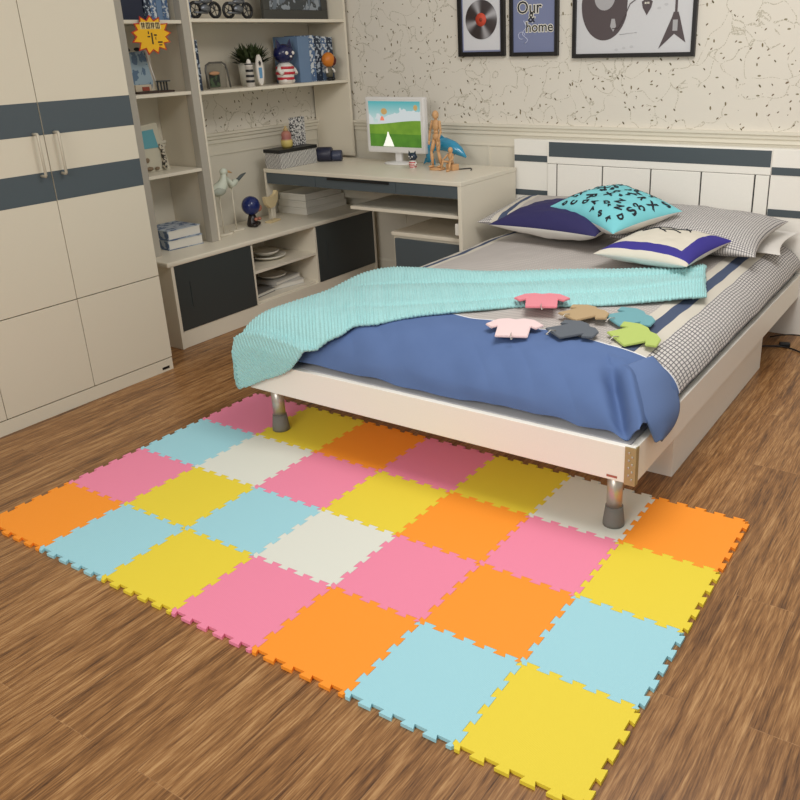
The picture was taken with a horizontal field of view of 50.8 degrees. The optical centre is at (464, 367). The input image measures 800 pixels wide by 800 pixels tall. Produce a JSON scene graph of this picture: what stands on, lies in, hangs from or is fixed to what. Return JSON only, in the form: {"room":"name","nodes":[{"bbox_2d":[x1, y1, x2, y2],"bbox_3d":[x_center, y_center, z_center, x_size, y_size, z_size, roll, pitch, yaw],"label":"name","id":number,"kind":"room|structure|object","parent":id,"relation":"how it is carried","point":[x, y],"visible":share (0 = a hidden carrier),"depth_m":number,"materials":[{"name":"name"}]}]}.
{"room":"children's room","nodes":[
{"label":"children's room","id":0,"kind":"room"},
{"bbox_2d":[201,31,315,133],"bbox_3d":[-2.435,-1.048,3.183,0.100,2.600,5.450,11,25,30],"label":"wall","id":1,"kind":"structure","parent":0,"point":[230,111],"depth_m":4.94,"materials":[{"name":"paper"}]},
{"bbox_2d":[162,119,318,148],"bbox_3d":[-1.421,-1.261,4.670,0.034,0.071,1.835,11,25,30],"label":"trim","id":2,"kind":"structure","parent":1,"relation":"attached to","point":[257,133],"depth_m":4.91,"materials":[{"name":"paint"}]},
{"bbox_2d":[208,131,318,226],"bbox_3d":[-1.411,-0.864,4.841,0.014,0.795,1.860,11,25,30],"label":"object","id":3,"kind":"structure","parent":1,"relation":"attached to","point":[248,157],"depth_m":4.94,"materials":[{"name":"paint"}]},
{"bbox_2d":[0,325,799,799],"bbox_3d":[-0.005,0.651,2.284,5.700,0.050,5.550,11,25,30],"label":"floor","id":4,"kind":"structure","parent":0,"point":[106,693],"depth_m":2.01,"materials":[{"name":"brown wood"}]},
{"bbox_2d":[0,0,173,437],"bbox_3d":[-2.080,-0.811,3.098,0.648,2.200,1.604,11,25,30],"label":"wardrobe","id":5,"kind":"object","parent":4,"relation":"on","point":[83,318],"visible":1,"depth_m":3.39,"materials":[{"name":"paint"}]},
{"bbox_2d":[156,204,377,349],"bbox_3d":[-1.181,-0.587,4.866,0.440,0.449,1.615,11,25,30],"label":"base cabinet","id":6,"kind":"object","parent":4,"relation":"on","point":[209,290],"visible":0.71,"depth_m":4.57,"materials":[{"name":"white paint"}]},
{"bbox_2d":[159,233,203,250],"bbox_3d":[-1.524,-0.670,4.416,0.200,0.050,0.210,14,27,36],"label":"book","id":7,"kind":"object","parent":6,"relation":"on","point":[196,239],"visible":0.56,"depth_m":4.34,"materials":[{"name":"white paper"}]},
{"bbox_2d":[157,221,199,240],"bbox_3d":[-1.532,-0.716,4.397,0.200,0.050,0.210,12,25,31],"label":"book","id":8,"kind":"object","parent":7,"relation":"on","point":[173,230],"visible":0.73,"depth_m":4.35,"materials":[{"name":"white paper"}]},
{"bbox_2d":[213,168,232,236],"bbox_3d":[-1.316,-0.896,4.558,0.082,0.356,0.195,11,25,30],"label":"ornament","id":9,"kind":"object","parent":6,"relation":"on","point":[220,188],"visible":0.75,"depth_m":4.52,"materials":[{"name":"white ceramic"}]},
{"bbox_2d":[113,0,355,256],"bbox_3d":[-1.257,-1.605,4.561,0.300,1.670,1.605,11,25,30],"label":"bookcase","id":10,"kind":"object","parent":6,"relation":"on","point":[184,192],"visible":0.61,"depth_m":4.44,"materials":[{"name":"white paint"}]},
{"bbox_2d":[120,0,143,19],"bbox_3d":[-1.633,-1.748,3.908,0.160,0.250,0.170,11,25,30],"label":"binder","id":11,"kind":"object","parent":10,"relation":"on","point":[131,9],"visible":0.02,"depth_m":3.92,"materials":[{"name":"blue cardboard"}]},
{"bbox_2d":[142,0,150,19],"bbox_3d":[-1.575,-1.782,3.988,0.165,0.250,0.033,11,25,30],"label":"book","id":12,"kind":"object","parent":10,"relation":"on","point":[145,3],"visible":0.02,"depth_m":3.97,"materials":[{"name":"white paper"}]},
{"bbox_2d":[131,15,170,54],"bbox_3d":[-1.462,-1.554,3.924,0.004,0.175,0.230,11,25,30],"label":"price tag","id":13,"kind":"object","parent":10,"relation":"hanging from","point":[151,35],"visible":1,"depth_m":3.92,"materials":[{"name":"yellow paper"}]},
{"bbox_2d":[128,47,174,93],"bbox_3d":[-1.533,-1.440,4.065,0.085,0.209,0.216,11,25,30],"label":"ornament","id":14,"kind":"object","parent":10,"relation":"on","point":[142,78],"visible":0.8,"depth_m":4.05,"materials":[{"name":"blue paper"}]},
{"bbox_2d":[149,0,156,19],"bbox_3d":[-1.556,-1.793,4.017,0.165,0.250,0.033,11,25,30],"label":"book","id":15,"kind":"object","parent":10,"relation":"on","point":[152,5],"visible":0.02,"depth_m":4.00,"materials":[{"name":"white paper"}]},
{"bbox_2d":[141,122,169,172],"bbox_3d":[-1.551,-1.098,4.189,0.029,0.235,0.170,11,25,30],"label":"photo frame","id":16,"kind":"object","parent":10,"relation":"on","point":[156,158],"visible":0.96,"depth_m":4.19,"materials":[{"name":"paint"}]},
{"bbox_2d":[142,129,157,148],"bbox_3d":[-1.565,-1.131,4.160,0.002,0.090,0.100,11,25,30],"label":"picture","id":17,"kind":"object","parent":16,"relation":"attached to","point":[150,136],"depth_m":4.17},
{"bbox_2d":[155,0,163,19],"bbox_3d":[-1.537,-1.805,4.045,0.165,0.250,0.033,11,25,30],"label":"book","id":18,"kind":"object","parent":10,"relation":"on","point":[158,4],"visible":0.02,"depth_m":4.03,"materials":[{"name":"blue paper"}]},
{"bbox_2d":[161,0,169,19],"bbox_3d":[-1.517,-1.816,4.073,0.165,0.250,0.033,11,25,30],"label":"book","id":19,"kind":"object","parent":10,"relation":"on","point":[163,2],"visible":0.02,"depth_m":4.06,"materials":[{"name":"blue paper"}]},
{"bbox_2d":[194,40,202,90],"bbox_3d":[-1.433,-1.546,4.301,0.190,0.242,0.032,11,25,30],"label":"book","id":20,"kind":"object","parent":10,"relation":"on","point":[195,41],"visible":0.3,"depth_m":4.26,"materials":[{"name":"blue paper"}]},
{"bbox_2d":[190,0,221,18],"bbox_3d":[-1.324,-1.840,4.273,0.067,0.122,0.216,11,25,30],"label":"motorbike","id":21,"kind":"object","parent":10,"relation":"on","point":[204,8],"visible":0.97,"depth_m":4.26,"materials":[{"name":"black plastic"}]},
{"bbox_2d":[205,61,231,88],"bbox_3d":[-1.300,-1.538,4.414,0.027,0.132,0.160,11,25,30],"label":"lantern","id":22,"kind":"object","parent":10,"relation":"on","point":[215,73],"visible":1,"depth_m":4.41,"materials":[{"name":"grey metal"}]},
{"bbox_2d":[209,75,220,86],"bbox_3d":[-1.312,-1.506,4.413,0.003,0.060,0.068,11,25,30],"label":"jar","id":23,"kind":"object","parent":22,"relation":"attached to","point":[214,80],"depth_m":4.41,"materials":[{"name":"green glass"}]},
{"bbox_2d":[222,0,252,18],"bbox_3d":[-1.204,-1.912,4.449,0.067,0.122,0.216,11,25,30],"label":"motorbike","id":24,"kind":"object","parent":10,"relation":"on","point":[236,9],"visible":1,"depth_m":4.43,"materials":[{"name":"black plastic"}]},
{"bbox_2d":[244,59,255,86],"bbox_3d":[-1.162,-1.593,4.539,0.048,0.142,0.048,11,25,30],"label":"ornament","id":25,"kind":"object","parent":10,"relation":"on","point":[250,81],"visible":1,"depth_m":4.53,"materials":[{"name":"white ceramic"}]},
{"bbox_2d":[228,42,276,85],"bbox_3d":[-1.166,-1.690,4.670,0.324,0.227,0.259,-6,22,-10],"label":"potted plant","id":26,"kind":"object","parent":10,"relation":"on","point":[250,52],"visible":0.68,"depth_m":4.62,"materials":[{"name":"green plant"}]},
{"bbox_2d":[255,55,263,85],"bbox_3d":[-1.120,-1.627,4.592,0.012,0.160,0.048,11,25,30],"label":"ornament","id":27,"kind":"object","parent":10,"relation":"on","point":[259,65],"visible":1,"depth_m":4.59,"materials":[{"name":"white ceramic"}]},
{"bbox_2d":[259,67,262,77],"bbox_3d":[-1.115,-1.613,4.595,0.001,0.055,0.024,11,25,30],"label":"print","id":28,"kind":"object","parent":27,"relation":"attached to","point":[260,68],"depth_m":4.60},
{"bbox_2d":[273,38,297,83],"bbox_3d":[-1.021,-1.736,4.761,0.116,0.244,0.147,11,25,30],"label":"cat figurine","id":29,"kind":"object","parent":10,"relation":"on","point":[283,53],"visible":1,"depth_m":4.73,"materials":[{"name":"white ceramic"}]},
{"bbox_2d":[272,36,311,82],"bbox_3d":[-1.009,-1.804,4.920,0.190,0.250,0.095,11,25,30],"label":"binder","id":30,"kind":"object","parent":10,"relation":"on","point":[300,44],"visible":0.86,"depth_m":4.86,"materials":[{"name":"blue cardboard"}]},
{"bbox_2d":[260,0,327,18],"bbox_3d":[-0.976,-2.166,4.784,0.020,0.340,0.530,11,25,30],"label":"photo frame","id":31,"kind":"object","parent":10,"relation":"on","point":[282,9],"visible":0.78,"depth_m":4.81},
{"bbox_2d":[269,0,320,9],"bbox_3d":[-0.977,-2.167,4.784,0.010,0.236,0.428,11,25,30],"label":"picture","id":32,"kind":"object","parent":31,"relation":"attached to","point":[273,4],"depth_m":4.81},
{"bbox_2d":[284,35,316,81],"bbox_3d":[-0.971,-1.831,4.978,0.185,0.255,0.050,11,25,30],"label":"book","id":33,"kind":"object","parent":10,"relation":"on","point":[310,37],"visible":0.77,"depth_m":4.93,"materials":[{"name":"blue paper"}]},
{"bbox_2d":[313,36,322,80],"bbox_3d":[-0.942,-1.847,5.022,0.185,0.251,0.050,11,25,30],"label":"book","id":34,"kind":"object","parent":10,"relation":"on","point":[317,47],"visible":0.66,"depth_m":4.97,"materials":[{"name":"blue paper"}]},
{"bbox_2d":[320,36,327,80],"bbox_3d":[-0.914,-1.862,5.064,0.185,0.247,0.050,11,25,30],"label":"book","id":35,"kind":"object","parent":10,"relation":"on","point":[322,39],"visible":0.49,"depth_m":5.00,"materials":[{"name":"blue paper"}]},
{"bbox_2d":[322,52,335,80],"bbox_3d":[-0.808,-1.794,5.001,0.077,0.160,0.084,11,25,30],"label":"figurine","id":36,"kind":"object","parent":10,"relation":"on","point":[328,59],"visible":1,"depth_m":4.97,"materials":[{"name":"orange plastic"}]},
{"bbox_2d":[326,37,334,76],"bbox_3d":[-0.885,-1.877,5.106,0.185,0.243,0.050,11,25,30],"label":"book","id":37,"kind":"object","parent":10,"relation":"on","point":[328,39],"visible":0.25,"depth_m":5.03,"materials":[{"name":"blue paper"}]},
{"bbox_2d":[226,173,245,231],"bbox_3d":[-1.265,-0.933,4.680,0.040,0.334,0.164,11,25,30],"label":"ornament","id":38,"kind":"object","parent":6,"relation":"on","point":[231,183],"visible":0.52,"depth_m":4.65,"materials":[{"name":"wood"}]},
{"bbox_2d":[241,196,261,226],"bbox_3d":[-1.215,-0.892,4.793,0.108,0.172,0.112,0,21,4],"label":"figurine","id":39,"kind":"object","parent":6,"relation":"on","point":[250,205],"visible":1,"depth_m":4.76,"materials":[{"name":"blue ceramic"}]},
{"bbox_2d":[257,285,274,297],"bbox_3d":[-1.191,-0.431,4.777,0.150,0.022,0.170,8,23,23],"label":"book","id":40,"kind":"object","parent":6,"relation":"on","point":[262,290],"visible":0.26,"depth_m":4.77,"materials":[{"name":"white paper"}]},
{"bbox_2d":[253,250,285,260],"bbox_3d":[-1.134,-0.643,4.839,0.210,0.024,0.210,11,25,30],"label":"dish","id":41,"kind":"object","parent":6,"relation":"on","point":[280,253],"visible":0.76,"depth_m":4.84,"materials":[{"name":"ceramic"}]},
{"bbox_2d":[253,247,278,255],"bbox_3d":[-1.140,-0.662,4.822,0.150,0.024,0.150,11,25,30],"label":"dish","id":42,"kind":"object","parent":41,"relation":"on","point":[266,251],"visible":0.99,"depth_m":4.84,"materials":[{"name":"ceramic"}]},
{"bbox_2d":[262,190,280,222],"bbox_3d":[-1.128,-0.940,4.905,0.044,0.176,0.140,6,23,20],"label":"bird ornament","id":43,"kind":"object","parent":6,"relation":"on","point":[270,201],"visible":1,"depth_m":4.90,"materials":[{"name":"beige wood"}]},
{"bbox_2d":[257,277,304,289],"bbox_3d":[-1.092,-0.507,4.955,0.190,0.028,0.220,18,29,41],"label":"book","id":44,"kind":"object","parent":6,"relation":"on","point":[298,280],"visible":0.48,"depth_m":4.90,"materials":[{"name":"white paper"}]},
{"bbox_2d":[256,271,299,285],"bbox_3d":[-1.109,-0.527,4.940,0.180,0.022,0.230,9,24,25],"label":"book","id":45,"kind":"object","parent":44,"relation":"on","point":[288,276],"visible":0.62,"depth_m":4.87,"materials":[{"name":"white paper"}]},
{"bbox_2d":[257,269,286,278],"bbox_3d":[-1.125,-0.540,4.908,0.170,0.024,0.170,11,25,30],"label":"dish","id":46,"kind":"object","parent":45,"relation":"on","point":[269,274],"visible":0.94,"depth_m":4.93,"materials":[{"name":"ceramic"}]},
{"bbox_2d":[253,246,315,273],"bbox_3d":[-1.180,-0.625,4.852,0.414,0.014,0.489,11,25,30],"label":"shelf","id":47,"kind":"object","parent":6,"relation":"attached to","point":[293,253],"depth_m":4.86,"materials":[{"name":"white paint"}]},
{"bbox_2d":[278,198,345,214],"bbox_3d":[-0.954,-1.022,5.287,0.233,0.041,0.378,11,25,30],"label":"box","id":48,"kind":"object","parent":6,"relation":"on","point":[283,209],"visible":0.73,"depth_m":5.17,"materials":[{"name":"white paper"}]},
{"bbox_2d":[278,192,343,207],"bbox_3d":[-0.955,-1.056,5.260,0.227,0.041,0.358,12,25,31],"label":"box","id":49,"kind":"object","parent":48,"relation":"on","point":[339,196],"visible":0.68,"depth_m":5.15,"materials":[{"name":"white paper"}]},
{"bbox_2d":[279,186,340,200],"bbox_3d":[-0.959,-1.092,5.235,0.213,0.041,0.338,11,25,30],"label":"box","id":50,"kind":"object","parent":49,"relation":"on","point":[305,193],"visible":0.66,"depth_m":5.14,"materials":[{"name":"white paper"}]},
{"bbox_2d":[0,393,749,799],"bbox_3d":[-0.335,0.490,2.641,2.113,0.010,1.213,11,25,30],"label":"play mat","id":51,"kind":"object","parent":4,"relation":"on","point":[558,736],"depth_m":2.41,"materials":[{"name":"multicoloured rubber"}]},
{"bbox_2d":[263,157,515,251],"bbox_3d":[-0.436,-0.791,4.923,1.373,0.745,0.577,11,25,30],"label":"desk","id":52,"kind":"object","parent":4,"relation":"on","point":[469,196],"visible":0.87,"depth_m":4.57,"materials":[{"name":"white paint"}]},
{"bbox_2d":[263,144,316,168],"bbox_3d":[-1.029,-1.255,4.983,0.132,0.108,0.320,11,25,30],"label":"storage box","id":53,"kind":"object","parent":52,"relation":"on","point":[277,157],"visible":0.95,"depth_m":4.90,"materials":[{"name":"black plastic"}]},
{"bbox_2d":[281,126,292,147],"bbox_3d":[-1.043,-1.350,4.909,0.068,0.124,0.067,11,25,30],"label":"jar","id":54,"kind":"object","parent":53,"relation":"on","point":[286,141],"visible":1,"depth_m":4.89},
{"bbox_2d":[288,116,305,145],"bbox_3d":[-0.998,-1.412,5.012,0.020,0.161,0.130,8,23,24],"label":"book","id":55,"kind":"object","parent":53,"relation":"on","point":[296,124],"visible":0.88,"depth_m":5.00,"materials":[{"name":"white paper"}]},
{"bbox_2d":[316,147,342,161],"bbox_3d":[-0.822,-1.300,5.113,0.150,0.086,0.086,0,21,4],"label":"canister","id":56,"kind":"object","parent":52,"relation":"on","point":[323,153],"visible":1,"depth_m":5.08,"materials":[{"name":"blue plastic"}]},
{"bbox_2d":[365,97,427,164],"bbox_3d":[-0.391,-1.377,4.881,0.410,0.374,0.141,11,24,29],"label":"monitor","id":57,"kind":"object","parent":52,"relation":"on","point":[397,125],"visible":0.95,"depth_m":4.84,"materials":[{"name":"white plastic"}]},
{"bbox_2d":[350,194,457,218],"bbox_3d":[-0.223,-0.894,4.651,0.724,0.017,0.400,11,25,30],"label":"shelf","id":58,"kind":"object","parent":52,"relation":"attached to","point":[401,204],"depth_m":4.63,"materials":[{"name":"white paint"}]},
{"bbox_2d":[408,151,416,168],"bbox_3d":[-0.291,-1.165,4.706,0.062,0.102,0.049,11,25,30],"label":"cat figurine","id":59,"kind":"object","parent":52,"relation":"on","point":[412,164],"visible":1,"depth_m":4.69,"materials":[{"name":"white ceramic"}]},
{"bbox_2d":[428,110,445,170],"bbox_3d":[-0.157,-1.250,4.618,0.094,0.316,0.090,5,22,16],"label":"mannequin","id":60,"kind":"object","parent":52,"relation":"on","point":[435,124],"visible":1,"depth_m":4.61},
{"bbox_2d":[424,135,466,163],"bbox_3d":[-0.114,-1.244,4.791,0.295,0.175,0.076,11,25,30],"label":"ornament","id":61,"kind":"object","parent":52,"relation":"on","point":[445,143],"visible":0.78,"depth_m":4.74,"materials":[{"name":"blue plastic"}]},
{"bbox_2d":[438,147,458,171],"bbox_3d":[-0.087,-1.142,4.598,0.097,0.125,0.083,-19,27,-37],"label":"wooden figurine","id":62,"kind":"object","parent":52,"relation":"on","point":[451,166],"visible":1,"depth_m":4.60,"materials":[{"name":"brown wood"}]},
{"bbox_2d":[391,217,458,266],"bbox_3d":[-0.060,-0.586,4.787,0.477,0.440,0.510,11,25,30],"label":"drawer pedestal","id":63,"kind":"object","parent":4,"relation":"on","point":[422,243],"visible":0.25,"depth_m":4.59,"materials":[{"name":"white paint"}]},
{"bbox_2d":[251,138,799,528],"bbox_3d":[0.411,-0.374,3.579,1.610,0.895,2.192,11,25,30],"label":"bed","id":64,"kind":"object","parent":4,"relation":"on","point":[760,180],"visible":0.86,"depth_m":3.38,"materials":[{"name":"paint"}]},
{"bbox_2d":[294,275,792,444],"bbox_3d":[0.405,-0.217,3.621,1.494,0.048,2.094,11,25,30],"label":"mattress","id":65,"kind":"object","parent":64,"relation":"on","point":[552,421],"visible":0.13,"depth_m":2.70,"materials":[{"name":"white fabric"}]},
{"bbox_2d":[298,231,799,442],"bbox_3d":[0.417,-0.309,3.578,1.584,0.225,2.093,11,25,30],"label":"quilt","id":66,"kind":"object","parent":65,"relation":"on","point":[598,382],"visible":0.56,"depth_m":2.83,"materials":[{"name":"blue fabric"}]},
{"bbox_2d":[231,264,706,388],"bbox_3d":[0.061,-0.160,3.295,1.834,0.354,0.852,1,21,7],"label":"throw blanket","id":67,"kind":"object","parent":66,"relation":"on","point":[273,342],"visible":0.98,"depth_m":3.14,"materials":[{"name":"teal fabric"}]},
{"bbox_2d":[514,293,569,308],"bbox_3d":[0.266,-0.245,3.015,0.187,0.018,0.199,10,24,28],"label":"ornament","id":68,"kind":"object","parent":67,"relation":"on","point":[533,300],"visible":1,"depth_m":3.02,"materials":[{"name":"pink fabric"}]},
{"bbox_2d":[486,318,543,339],"bbox_3d":[0.154,-0.134,2.805,0.181,0.017,0.193,12,25,31],"label":"ornament","id":69,"kind":"object","parent":66,"relation":"on","point":[510,328],"visible":1,"depth_m":2.80,"materials":[{"name":"fabric"}]},
{"bbox_2d":[478,195,605,234],"bbox_3d":[0.487,-0.797,4.352,0.720,0.162,0.457,11,25,30],"label":"pillow","id":70,"kind":"object","parent":66,"relation":"on","point":[522,201],"visible":0.24,"depth_m":4.38,"materials":[{"name":"white fabric"}]},
{"bbox_2d":[489,198,603,240],"bbox_3d":[0.480,-0.716,4.032,0.601,0.160,0.419,15,27,37],"label":"cushion","id":71,"kind":"object","parent":66,"relation":"on","point":[539,218],"visible":0.69,"depth_m":3.91,"materials":[{"name":"purple fabric"}]},
{"bbox_2d":[551,184,681,234],"bbox_3d":[0.699,-0.739,3.905,0.407,0.184,0.463,-14,24,-29],"label":"cushion","id":72,"kind":"object","parent":71,"relation":"on","point":[618,209],"visible":0.94,"depth_m":3.79,"materials":[{"name":"teal fabric"}]},
{"bbox_2d":[562,184,670,221],"bbox_3d":[0.694,-0.772,3.888,0.356,0.110,0.420,-14,25,-29],"label":"print","id":73,"kind":"object","parent":72,"relation":"attached to","point":[618,202],"depth_m":3.79,"materials":[{"name":"black"}]},
{"bbox_2d":[545,320,598,338],"bbox_3d":[0.352,-0.130,2.781,0.177,0.021,0.166,-2,21,0],"label":"ornament","id":74,"kind":"object","parent":66,"relation":"on","point":[568,328],"visible":1,"depth_m":2.76,"materials":[{"name":"grey fabric"}]},
{"bbox_2d":[558,304,608,320],"bbox_3d":[0.405,-0.192,2.921,0.179,0.018,0.180,-14,26,-29],"label":"ornament","id":75,"kind":"object","parent":66,"relation":"on","point":[578,312],"visible":1,"depth_m":2.92,"materials":[{"name":"beige fabric"}]},
{"bbox_2d":[605,307,654,326],"bbox_3d":[0.569,-0.176,2.920,0.177,0.027,0.166,-2,21,0],"label":"ornament","id":76,"kind":"object","parent":66,"relation":"on","point":[634,315],"visible":0.92,"depth_m":2.91,"materials":[{"name":"teal fabric"}]},
{"bbox_2d":[607,321,660,347],"bbox_3d":[0.552,-0.108,2.767,0.177,0.041,0.164,-3,21,-3],"label":"ornament","id":77,"kind":"object","parent":66,"relation":"on","point":[631,333],"visible":1,"depth_m":2.75,"materials":[{"name":"fabric"}]},
{"bbox_2d":[593,227,730,267],"bbox_3d":[0.855,-0.518,3.589,0.420,0.129,0.480,14,27,36],"label":"cushion","id":78,"kind":"object","parent":66,"relation":"on","point":[664,247],"visible":1,"depth_m":3.48,"materials":[{"name":"white fabric"}]},
{"bbox_2d":[643,227,691,232],"bbox_3d":[0.889,-0.599,3.643,0.201,0.019,0.119,11,25,30],"label":"print","id":79,"kind":"object","parent":78,"relation":"on","point":[659,229],"depth_m":3.62,"materials":[{"name":"black"}]},
{"bbox_2d":[609,204,788,256],"bbox_3d":[1.086,-0.644,3.892,0.682,0.171,0.475,13,26,33],"label":"pillow","id":80,"kind":"object","parent":66,"relation":"on","point":[746,231],"visible":0.57,"depth_m":3.76,"materials":[{"name":"white fabric"}]},
{"bbox_2d":[756,230,796,254],"bbox_3d":[1.238,-0.624,3.994,0.601,0.064,0.340,11,25,30],"label":"pillow","id":81,"kind":"object","parent":66,"relation":"on","point":[772,244],"visible":0.21,"depth_m":3.84,"materials":[{"name":"white fabric"}]},
{"bbox_2d":[762,345,799,352],"bbox_3d":[1.621,-0.040,3.846,0.084,0.008,0.557,-19,27,-37],"label":"power cable","id":82,"kind":"object","parent":4,"relation":"on","point":[762,345],"visible":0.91,"depth_m":4.01,"materials":[{"name":"black plastic"}]},
{"bbox_2d":[779,342,789,346],"bbox_3d":[1.534,-0.110,4.021,0.050,0.020,0.030,2,22,9],"label":"block","id":83,"kind":"object","parent":4,"relation":"on","point":[787,344],"visible":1,"depth_m":4.01,"materials":[{"name":"black plastic"}]},
{"bbox_2d":[770,334,799,336],"bbox_3d":[1.675,-0.131,4.032,0.402,0.036,0.046,11,25,30],"label":"power cable","id":84,"kind":"object","parent":4,"relation":"on","point":[782,334],"visible":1,"depth_m":4.11,"materials":[{"name":"black plastic"}]},
{"bbox_2d":[344,0,799,131],"bbox_3d":[1.413,-1.458,3.935,5.700,2.600,0.100,11,25,30],"label":"wall","id":85,"kind":"structure","parent":0,"point":[743,74],"depth_m":4.39,"materials":[{"name":"paper"}]},
{"bbox_2d":[377,257,395,268],"bbox_3d":[1.460,-0.267,4.319,5.600,0.100,0.014,11,25,30],"label":"baseboard","id":86,"kind":"structure","parent":85,"relation":"attached to","point":[382,262],"depth_m":5.49,"materials":[{"name":"paint"}]},
{"bbox_2d":[457,0,505,56],"bbox_3d":[0.091,-1.897,4.578,0.298,0.375,0.022,11,25,30],"label":"framed picture","id":87,"kind":"object","parent":85,"relation":"attached to","point":[481,24],"visible":1,"depth_m":4.59,"materials":[{"name":"paper"}]},
{"bbox_2d":[509,0,559,56],"bbox_3d":[0.366,-1.839,4.414,0.289,0.378,0.022,11,25,30],"label":"framed picture","id":88,"kind":"object","parent":85,"relation":"attached to","point":[533,24],"visible":1,"depth_m":4.43,"materials":[{"name":"blue paper"}]},
{"bbox_2d":[343,132,799,258],"bbox_3d":[1.448,-0.683,4.156,5.600,0.795,0.014,11,25,30],"label":"wainscoting","id":89,"kind":"structure","parent":85,"relation":"attached to","point":[479,150],"depth_m":5.14,"materials":[{"name":"paint"}]},
{"bbox_2d":[353,120,799,147],"bbox_3d":[1.430,-1.083,3.991,5.600,0.071,0.034,11,25,30],"label":"trim","id":90,"kind":"structure","parent":85,"relation":"attached to","point":[621,134],"depth_m":4.34,"materials":[{"name":"paint"}]},
{"bbox_2d":[572,0,698,57],"bbox_3d":[0.829,-1.780,4.122,0.647,0.482,0.022,11,25,30],"label":"framed picture","id":91,"kind":"object","parent":85,"relation":"attached to","point":[600,28],"visible":1,"depth_m":4.16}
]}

